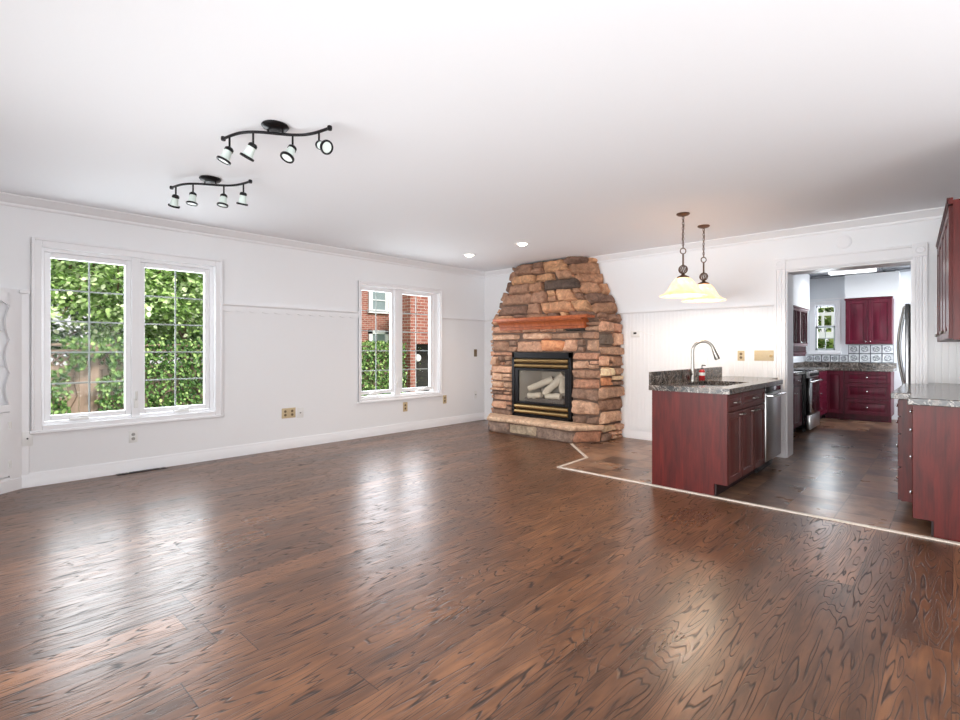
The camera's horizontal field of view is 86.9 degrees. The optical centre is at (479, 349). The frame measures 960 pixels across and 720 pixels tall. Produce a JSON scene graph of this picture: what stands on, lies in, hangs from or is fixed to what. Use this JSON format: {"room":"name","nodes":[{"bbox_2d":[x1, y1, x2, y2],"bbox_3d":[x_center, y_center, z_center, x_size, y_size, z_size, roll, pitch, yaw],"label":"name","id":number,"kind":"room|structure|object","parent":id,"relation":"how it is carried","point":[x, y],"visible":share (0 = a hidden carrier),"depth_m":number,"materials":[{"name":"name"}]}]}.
{"room":"living room","nodes":[
{"label":"living room","id":0,"kind":"room"},
{"bbox_2d":[0,205,484,472],"bbox_3d":[-2.438,-0.060,6.421,0.160,2.600,7.800,0,0,43],"label":"wall","id":1,"kind":"structure","parent":0,"point":[272,362],"depth_m":6.24,"materials":[{"name":"white paint"}]},
{"bbox_2d":[19,289,30,474],"bbox_3d":[-4.072,0.292,4.536,0.030,1.655,0.075,0,0,43],"label":"trim","id":2,"kind":"structure","parent":1,"relation":"attached to","point":[25,293],"depth_m":4.54,"materials":[{"name":"white paint"}]},
{"bbox_2d":[22,431,32,445],"bbox_3d":[-4.055,0.800,4.544,0.016,0.130,0.075,0,0,43],"label":"cable plate","id":3,"kind":"object","parent":1,"relation":"attached to","point":[27,439],"visible":1,"depth_m":4.54,"materials":[{"name":"white plastic"}]},
{"bbox_2d":[29,237,223,434],"bbox_3d":[-3.526,-0.125,5.204,0.155,1.780,1.660,0,0,43],"label":"window","id":4,"kind":"structure","parent":1,"relation":"in","point":[134,323],"depth_m":5.16,"materials":[{"name":"white paint"}]},
{"bbox_2d":[129,430,137,442],"bbox_3d":[-3.518,0.883,5.144,0.010,0.122,0.075,0,0,43],"label":"wall outlet","id":5,"kind":"object","parent":1,"relation":"attached to","point":[133,435],"visible":1,"depth_m":5.14,"materials":[{"name":"white plastic"}]},
{"bbox_2d":[0,192,484,277],"bbox_3d":[-2.383,-1.312,6.300,0.085,0.095,7.300,0,0,43],"label":"trim","id":6,"kind":"structure","parent":1,"relation":"attached to","point":[7,199],"depth_m":5.58,"materials":[{"name":"white paint"}]},
{"bbox_2d":[21,412,484,488],"bbox_3d":[-2.008,1.177,6.750,0.018,0.125,6.130,0,0,43],"label":"baseboard","id":7,"kind":"structure","parent":1,"relation":"attached to","point":[42,478],"depth_m":5.72,"materials":[{"name":"white paint"}]},
{"bbox_2d":[282,408,295,418],"bbox_3d":[-2.394,0.795,6.345,0.010,0.125,0.180,0,0,43],"label":"wall outlet","id":8,"kind":"object","parent":1,"relation":"attached to","point":[286,412],"visible":1,"depth_m":6.34,"materials":[{"name":"beige plastic"}]},
{"bbox_2d":[297,408,303,417],"bbox_3d":[-2.287,0.805,6.454,0.016,0.125,0.090,0,0,43],"label":"cable plate","id":9,"kind":"object","parent":1,"relation":"attached to","point":[300,411],"visible":1,"depth_m":6.46,"materials":[{"name":"white plastic"}]},
{"bbox_2d":[223,303,484,321],"bbox_3d":[-1.417,-0.511,7.373,0.030,0.033,4.414,0,0,43],"label":"trim","id":10,"kind":"structure","parent":1,"relation":"attached to","point":[224,304],"depth_m":6.49,"materials":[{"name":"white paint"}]},
{"bbox_2d":[357,280,442,403],"bbox_3d":[-1.200,-0.104,7.689,0.155,1.722,1.599,0,0,43],"label":"window","id":11,"kind":"structure","parent":1,"relation":"in","point":[395,331],"depth_m":7.65,"materials":[{"name":"white paint"}]},
{"bbox_2d":[403,402,407,411],"bbox_3d":[-1.133,0.870,7.691,0.010,0.140,0.085,0,0,43],"label":"wall outlet","id":12,"kind":"object","parent":1,"relation":"attached to","point":[405,404],"visible":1,"depth_m":7.69,"materials":[{"name":"beige plastic"}]},
{"bbox_2d":[443,395,446,403],"bbox_3d":[-0.576,0.815,8.286,0.010,0.135,0.080,0,0,43],"label":"wall outlet","id":13,"kind":"object","parent":1,"relation":"attached to","point":[444,396],"visible":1,"depth_m":8.28,"materials":[{"name":"beige plastic"}]},
{"bbox_2d":[0,420,959,719],"bbox_3d":[0.694,1.270,3.475,8.760,0.060,7.780,0,0,43],"label":"floor","id":14,"kind":"structure","parent":0,"point":[454,571],"depth_m":2.54,"materials":[{"name":"brown wood"}]},
{"bbox_2d":[0,287,21,493],"bbox_3d":[-4.291,0.352,3.860,0.646,1.775,1.245,0,0,43],"label":"door","id":15,"kind":"structure","parent":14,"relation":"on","point":[10,300],"depth_m":4.42,"materials":[{"name":"white paint"}]},
{"bbox_2d":[116,467,167,475],"bbox_3d":[-3.433,1.236,5.160,0.060,0.009,0.440,0,0,43],"label":"floor vent","id":16,"kind":"object","parent":14,"relation":"in","point":[160,467],"visible":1,"depth_m":5.15,"materials":[{"name":"black metal"}]},
{"bbox_2d":[487,256,624,442],"bbox_3d":[0.982,-0.060,7.516,2.136,2.624,0.997,0,0,43],"label":"fireplace","id":17,"kind":"object","parent":14,"relation":"on","point":[556,370],"visible":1,"depth_m":7.26,"materials":[{"name":"stone"}]},
{"bbox_2d":[493,314,594,330],"bbox_3d":[0.872,-0.378,7.308,1.660,0.175,0.220,0,0,43],"label":"mantel shelf","id":18,"kind":"object","parent":17,"relation":"attached to","point":[551,322],"depth_m":7.18,"materials":[{"name":"brown wood"}]},
{"bbox_2d":[0,0,959,278],"bbox_3d":[2.321,-1.407,5.212,8.760,0.145,12.540,0,0,43],"label":"ceiling","id":19,"kind":"structure","parent":0,"point":[482,128],"depth_m":2.96,"materials":[{"name":"paint"}]},
{"bbox_2d":[168,175,251,208],"bbox_3d":[-2.145,-1.247,4.022,0.750,0.226,0.174,0,0,9],"label":"track light","id":20,"kind":"object","parent":19,"relation":"attached to","point":[207,179],"visible":1,"depth_m":4.01,"materials":[{"name":"black metal"}]},
{"bbox_2d":[216,120,332,165],"bbox_3d":[-1.242,-1.247,3.072,0.750,0.226,0.166,0,0,9],"label":"track light","id":21,"kind":"object","parent":19,"relation":"attached to","point":[273,127],"visible":1,"depth_m":3.05,"materials":[{"name":"black metal"}]},
{"bbox_2d":[463,254,475,256],"bbox_3d":[-0.153,-1.345,7.281,0.196,0.030,0.196,0,0,43],"label":"recessed light","id":22,"kind":"object","parent":19,"relation":"in","point":[467,255],"visible":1,"depth_m":7.24,"materials":[{"name":"white paint"}]},
{"bbox_2d":[515,242,529,245],"bbox_3d":[0.544,-1.345,6.519,0.196,0.030,0.196,0,0,43],"label":"recessed light","id":23,"kind":"object","parent":19,"relation":"in","point":[518,243],"visible":1,"depth_m":6.48,"materials":[{"name":"white paint"}]},
{"bbox_2d":[659,212,707,297],"bbox_3d":[2.031,-0.947,5.072,0.456,0.826,0.456,0,0,43],"label":"pendant lamp","id":24,"kind":"object","parent":19,"relation":"hanging from","point":[683,286],"visible":1,"depth_m":5.02,"materials":[{"name":"beige glass"}]},
{"bbox_2d":[681,224,726,302],"bbox_3d":[2.457,-0.947,5.571,0.456,0.826,0.456,0,0,43],"label":"pendant lamp","id":25,"kind":"object","parent":19,"relation":"hanging from","point":[705,287],"visible":0.93,"depth_m":5.53,"materials":[{"name":"beige glass"}]},
{"bbox_2d":[828,268,875,274],"bbox_3d":[6.088,-1.294,8.301,0.640,0.080,0.240,0,0,43],"label":"ceiling light","id":26,"kind":"object","parent":19,"relation":"attached to","point":[869,269],"visible":0.52,"depth_m":8.26,"materials":[{"name":"white plastic"}]},
{"bbox_2d":[485,219,941,436],"bbox_3d":[3.315,-0.060,6.158,8.600,2.600,0.280,0,0,43],"label":"wall","id":27,"kind":"structure","parent":0,"point":[743,274],"depth_m":6.26,"materials":[{"name":"white paint"}]},
{"bbox_2d":[485,412,651,440],"bbox_3d":[1.549,1.177,7.607,4.040,0.125,0.018,0,0,43],"label":"baseboard","id":28,"kind":"structure","parent":27,"relation":"attached to","point":[643,435],"depth_m":7.02,"materials":[{"name":"white paint"}]},
{"bbox_2d":[485,304,773,321],"bbox_3d":[1.736,-0.511,7.423,4.565,0.033,0.030,0,0,43],"label":"trim","id":29,"kind":"structure","parent":27,"relation":"attached to","point":[760,305],"depth_m":6.46,"materials":[{"name":"white paint"}]},
{"bbox_2d":[624,307,773,431],"bbox_3d":[2.721,0.311,6.514,1.885,1.617,0.012,0,0,43],"label":"panelling","id":30,"kind":"object","parent":27,"relation":"attached to","point":[730,331],"visible":0.64,"depth_m":6.55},
{"bbox_2d":[631,331,639,336],"bbox_3d":[2.151,-0.215,7.019,0.130,0.090,0.030,0,0,43],"label":"thermostat","id":31,"kind":"object","parent":30,"relation":"attached to","point":[633,333],"visible":1,"depth_m":7.00,"materials":[{"name":"white plastic"}]},
{"bbox_2d":[738,351,744,360],"bbox_3d":[3.142,0.075,6.105,0.078,0.122,0.010,0,0,43],"label":"wall outlet","id":32,"kind":"object","parent":30,"relation":"attached to","point":[741,354],"visible":1,"depth_m":6.10,"materials":[{"name":"beige plastic"}]},
{"bbox_2d":[754,350,773,360],"bbox_3d":[3.322,0.071,5.928,0.199,0.118,0.021,0,0,43],"label":"light switch","id":33,"kind":"object","parent":30,"relation":"attached to","point":[759,355],"visible":1,"depth_m":5.92,"materials":[{"name":"beige plastic"}]},
{"bbox_2d":[485,206,944,277],"bbox_3d":[2.395,-1.312,6.769,6.420,0.095,0.085,0,0,43],"label":"trim","id":34,"kind":"structure","parent":27,"relation":"attached to","point":[932,213],"depth_m":5.80,"materials":[{"name":"white paint"}]},
{"bbox_2d":[774,258,785,457],"bbox_3d":[3.440,0.096,5.818,0.125,2.282,0.046,0,0,43],"label":"trim","id":35,"kind":"structure","parent":27,"relation":"attached to","point":[780,263],"depth_m":5.80,"materials":[{"name":"white paint"}]},
{"bbox_2d":[836,235,851,248],"bbox_3d":[3.887,-1.150,5.420,0.144,0.144,0.016,0,0,43],"label":"smoke detector","id":36,"kind":"object","parent":27,"relation":"attached to","point":[844,241],"visible":1,"depth_m":5.42,"materials":[{"name":"white paint"}]},
{"bbox_2d":[786,245,911,270],"bbox_3d":[3.886,-0.965,5.404,1.097,0.140,0.040,0,0,43],"label":"trim","id":37,"kind":"structure","parent":27,"relation":"attached to","point":[898,253],"depth_m":5.36,"materials":[{"name":"white paint"}]},
{"bbox_2d":[786,260,912,457],"bbox_3d":[3.999,0.171,5.524,1.105,2.132,0.290,0,0,43],"label":"trim","id":38,"kind":"structure","parent":27,"relation":"attached to","point":[789,274],"depth_m":5.79,"materials":[{"name":"white paint"}]},
{"bbox_2d":[912,242,927,383],"bbox_3d":[4.328,0.096,4.986,0.122,2.282,0.046,0,0,43],"label":"trim","id":39,"kind":"structure","parent":27,"relation":"attached to","point":[919,250],"depth_m":4.99,"materials":[{"name":"white paint"}]},
{"bbox_2d":[928,298,959,383],"bbox_3d":[4.571,0.311,4.782,0.525,1.617,0.012,0,0,43],"label":"panelling","id":40,"kind":"object","parent":27,"relation":"attached to","point":[943,357],"visible":0.43,"depth_m":4.90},
{"bbox_2d":[563,414,955,541],"bbox_3d":[4.331,1.254,6.950,4.200,0.033,7.175,0,0,43],"label":"floor tile","id":41,"kind":"structure","parent":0,"point":[841,469],"depth_m":5.14,"materials":[{"name":"stone"}]},
{"bbox_2d":[652,385,774,495],"bbox_3d":[2.557,0.804,5.191,0.688,0.866,2.138,0,0,43],"label":"base cabinet","id":42,"kind":"object","parent":41,"relation":"on","point":[704,443],"visible":0.98,"depth_m":4.44,"materials":[{"name":"brown wood"}]},
{"bbox_2d":[649,367,782,394],"bbox_3d":[2.541,0.288,5.198,0.694,0.166,2.176,0,0,43],"label":"countertop","id":43,"kind":"structure","parent":42,"relation":"on","point":[670,380],"depth_m":4.93,"materials":[{"name":"stone"}]},
{"bbox_2d":[699,365,705,379],"bbox_3d":[2.357,0.243,5.383,0.064,0.164,0.064,0,0,-2],"label":"soap bottle","id":44,"kind":"object","parent":43,"relation":"on","point":[701,372],"visible":0.96,"depth_m":5.36,"materials":[{"name":"red plastic"}]},
{"bbox_2d":[688,340,719,380],"bbox_3d":[2.269,0.114,5.169,0.311,0.422,0.119,0,0,6],"label":"faucet","id":45,"kind":"object","parent":43,"relation":"on","point":[715,354],"visible":0.94,"depth_m":5.18,"materials":[{"name":"silver metal"}]},
{"bbox_2d":[557,444,959,544],"bbox_3d":[1.809,1.236,4.585,1.001,0.009,4.176,0,0,-30],"label":"trim","id":46,"kind":"structure","parent":41,"relation":"on","point":[573,445],"depth_m":4.00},
{"bbox_2d":[755,385,785,472],"bbox_3d":[2.850,0.807,5.426,0.650,0.860,0.594,0,0,43],"label":"dishwasher","id":47,"kind":"object","parent":41,"relation":"on","point":[773,394],"visible":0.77,"depth_m":5.21,"materials":[{"name":"silver metal"}]},
{"bbox_2d":[793,375,801,432],"bbox_3d":[4.010,0.804,7.048,0.508,0.865,1.930,0,0,43],"label":"base cabinet","id":48,"kind":"object","parent":41,"relation":"on","point":[797,379],"visible":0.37,"depth_m":7.39,"materials":[{"name":"brown wood"}]},
{"bbox_2d":[793,371,802,375],"bbox_3d":[3.997,0.348,7.064,0.493,0.046,1.945,0,0,43],"label":"countertop","id":49,"kind":"structure","parent":48,"relation":"on","point":[794,372],"depth_m":7.42,"materials":[{"name":"stone"}]},
{"bbox_2d":[793,370,822,431],"bbox_3d":[4.980,0.781,8.000,0.634,0.911,0.755,0,0,43],"label":"range","id":50,"kind":"object","parent":41,"relation":"on","point":[810,385],"visible":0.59,"depth_m":7.62,"materials":[{"name":"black metal"}]},
{"bbox_2d":[817,371,826,418],"bbox_3d":[5.631,0.804,8.784,0.501,0.865,1.260,0,0,43],"label":"base cabinet","id":51,"kind":"object","parent":41,"relation":"on","point":[822,374],"visible":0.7,"depth_m":8.85,"materials":[{"name":"brown wood"}]},
{"bbox_2d":[793,362,896,371],"bbox_3d":[6.167,0.305,8.709,1.413,0.131,1.893,0,0,43],"label":"countertop","id":52,"kind":"structure","parent":51,"relation":"on","point":[817,366],"depth_m":9.15,"materials":[{"name":"stone"}]},
{"bbox_2d":[825,370,893,422],"bbox_3d":[6.737,0.804,9.019,0.935,0.865,0.626,0,0,43],"label":"base cabinet","id":53,"kind":"object","parent":41,"relation":"on","point":[851,395],"visible":0.98,"depth_m":8.79,"materials":[{"name":"brown wood"}]},
{"bbox_2d":[897,303,910,384],"bbox_3d":[6.419,0.297,7.074,0.890,1.880,0.840,0,0,43],"label":"fridge","id":54,"kind":"object","parent":41,"relation":"on","point":[906,310],"visible":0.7,"depth_m":7.01,"materials":[{"name":"metal"}]},
{"bbox_2d":[896,399,912,502],"bbox_3d":[3.837,0.804,4.122,0.646,0.865,1.380,0,0,43],"label":"base cabinet","id":55,"kind":"object","parent":41,"relation":"on","point":[904,421],"visible":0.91,"depth_m":3.79,"materials":[{"name":"brown wood"}]},
{"bbox_2d":[890,383,959,407],"bbox_3d":[3.774,0.348,4.050,0.680,0.046,2.166,0,0,43],"label":"countertop","id":56,"kind":"structure","parent":55,"relation":"on","point":[930,394],"depth_m":3.75,"materials":[{"name":"stone"}]},
{"bbox_2d":[909,405,959,541],"bbox_3d":[3.244,0.804,3.398,0.561,0.866,0.447,0,0,43],"label":"base cabinet","id":57,"kind":"object","parent":41,"relation":"on","point":[935,430],"visible":0.99,"depth_m":3.33,"materials":[{"name":"brown wood"}]},
{"bbox_2d":[793,356,802,362],"bbox_3d":[4.676,-0.060,8.240,0.120,2.600,4.620,0,0,43],"label":"wall","id":58,"kind":"structure","parent":0,"point":[795,358],"depth_m":9.54,"materials":[{"name":"paint"}]},
{"bbox_2d":[793,305,808,355],"bbox_3d":[5.098,-0.287,8.338,0.354,0.795,1.120,0,0,43],"label":"upper cabinet","id":59,"kind":"object","parent":58,"relation":"attached to","point":[800,315],"visible":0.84,"depth_m":8.24,"materials":[{"name":"brown wood"}]},
{"bbox_2d":[793,346,806,355],"bbox_3d":[5.084,0.030,8.351,0.305,0.160,1.100,0,0,43],"label":"shelf","id":60,"kind":"object","parent":59,"relation":"attached to","point":[797,350],"depth_m":8.29,"materials":[{"name":"brown wood"}]},
{"bbox_2d":[793,271,900,310],"bbox_3d":[5.423,-1.014,8.432,3.887,0.639,1.193,0,0,-27],"label":"wall","id":61,"kind":"structure","parent":58,"relation":"attached to","point":[881,284],"depth_m":8.80,"materials":[{"name":"white paint"}]},
{"bbox_2d":[803,271,910,419],"bbox_3d":[7.284,-0.060,9.059,2.810,2.600,0.140,0,0,43],"label":"wall","id":62,"kind":"structure","parent":0,"point":[833,287],"depth_m":9.43,"materials":[{"name":"paint"}]},
{"bbox_2d":[809,300,841,353],"bbox_3d":[6.580,-0.415,9.660,0.520,1.010,0.125,0,0,43],"label":"window","id":63,"kind":"structure","parent":62,"relation":"in","point":[836,304],"depth_m":9.64,"materials":[{"name":"white paint"}]},
{"bbox_2d":[805,355,847,361],"bbox_3d":[6.566,0.170,9.624,0.685,0.137,0.015,0,0,43],"label":"backsplash","id":64,"kind":"structure","parent":62,"relation":"attached to","point":[808,358],"depth_m":9.61,"materials":[{"name":"tile"}]},
{"bbox_2d":[810,294,910,300],"bbox_3d":[7.229,-0.955,9.000,2.570,0.020,0.020,0,0,43],"label":"trim","id":65,"kind":"structure","parent":62,"relation":"attached to","point":[901,294],"depth_m":9.56,"materials":[{"name":"white paint"}]},
{"bbox_2d":[844,296,893,343],"bbox_3d":[6.931,-0.505,9.030,0.679,0.820,0.374,0,0,43],"label":"upper cabinet","id":66,"kind":"object","parent":62,"relation":"attached to","point":[869,320],"visible":1,"depth_m":8.90,"materials":[{"name":"brown wood"}]},
{"bbox_2d":[848,345,893,362],"bbox_3d":[7.057,0.075,9.164,0.652,0.326,0.015,0,0,43],"label":"backsplash","id":67,"kind":"structure","parent":62,"relation":"attached to","point":[856,353],"depth_m":9.15,"materials":[{"name":"tile"}]},
{"bbox_3d":[4.052,-0.060,3.755,0.120,2.600,2.220,0,0,43],"label":"wall","id":68,"kind":"structure","parent":0,"visible":0},
{"bbox_2d":[935,197,959,341],"bbox_3d":[3.850,-0.527,3.913,0.479,0.926,1.968,0,0,40],"label":"upper cabinet","id":69,"kind":"object","parent":68,"relation":"attached to","point":[948,239],"visible":1,"depth_m":3.33,"materials":[{"name":"red wood"}]},
{"label":"outside","id":70,"kind":"structure","parent":0,"visible":0},
{"bbox_3d":[-4.735,1.740,15.556,44.000,0.100,47.000,0,0,43],"label":"ground","id":71,"kind":"structure","parent":70,"visible":0},
{"bbox_2d":[51,299,84,340],"bbox_3d":[-8.837,-0.432,8.357,2.983,4.261,3.605,0,0,25],"label":"tree","id":72,"kind":"object","parent":71,"relation":"on","point":[56,326],"visible":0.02,"depth_m":8.90,"materials":[{"name":"green plant"}]},
{"bbox_2d":[51,258,202,409],"bbox_3d":[-6.297,-0.287,8.758,3.295,3.968,3.583,0,0,7],"label":"tree","id":73,"kind":"object","parent":71,"relation":"on","point":[110,307],"visible":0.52,"depth_m":8.15,"materials":[{"name":"green plant"}]},
{"bbox_2d":[51,266,202,377],"bbox_3d":[-7.946,-0.497,11.330,6.350,4.434,3.391,0,0,-33],"label":"tree","id":74,"kind":"object","parent":71,"relation":"on","point":[78,332],"visible":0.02,"depth_m":10.68,"materials":[{"name":"green plant"}]},
{"bbox_2d":[99,268,202,363],"bbox_3d":[-5.420,-0.257,9.388,2.224,3.898,2.327,0,0,-7],"label":"tree","id":75,"kind":"object","parent":71,"relation":"on","point":[190,283],"visible":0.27,"depth_m":9.03,"materials":[{"name":"green plant"}]},
{"bbox_2d":[51,343,388,414],"bbox_3d":[-5.077,0.800,8.606,0.120,1.780,9.285,0,0,43],"label":"fence","id":76,"kind":"object","parent":71,"relation":"on","point":[80,405],"visible":0.11,"depth_m":7.71,"materials":[{"name":"brown wood"}]},
{"bbox_2d":[50,335,406,420],"bbox_3d":[-4.881,0.766,8.535,0.337,1.993,9.250,0,0,43],"label":"hedge","id":77,"kind":"object","parent":71,"relation":"on","point":[63,408],"visible":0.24,"depth_m":8.22,"materials":[{"name":"green plant"}]},
{"bbox_2d":[362,290,388,354],"bbox_3d":[-6.585,-2.635,20.165,5.600,8.650,5.400,0,0,43],"label":"house","id":78,"kind":"structure","parent":71,"relation":"on","point":[368,297],"depth_m":19.26,"materials":[{"name":"red brick"}]},
{"bbox_2d":[362,340,420,382],"bbox_3d":[-2.766,0.755,12.204,0.972,2.019,2.914,0,0,43],"label":"hedge","id":79,"kind":"object","parent":71,"relation":"on","point":[365,340],"visible":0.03,"depth_m":12.19,"materials":[{"name":"green plant"}]},
{"bbox_2d":[402,294,429,392],"bbox_3d":[-1.100,-1.285,13.236,0.480,5.950,2.220,0,0,43],"label":"brick pier","id":80,"kind":"structure","parent":71,"relation":"on","point":[408,301],"depth_m":12.42,"materials":[{"name":"red brick"}]},
{"bbox_2d":[416,352,420,374],"bbox_3d":[-1.599,0.355,12.703,0.200,0.570,0.240,0,0,43],"label":"electric meter","id":81,"kind":"object","parent":80,"relation":"attached to","point":[418,357],"visible":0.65,"depth_m":12.72,"materials":[{"name":"white plastic"}]},
{"bbox_2d":[818,307,833,347],"bbox_3d":[10.104,0.029,14.039,3.203,3.337,2.260,0,0,43],"label":"tree","id":82,"kind":"object","parent":71,"relation":"on","point":[827,322],"visible":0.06,"depth_m":14.28,"materials":[{"name":"green plant"}]},
{"bbox_2d":[818,312,833,337],"bbox_3d":[9.022,-0.085,12.678,2.820,3.550,1.600,0,0,43],"label":"porch","id":83,"kind":"object","parent":71,"relation":"on","point":[821,334],"visible":0.09,"depth_m":12.24,"materials":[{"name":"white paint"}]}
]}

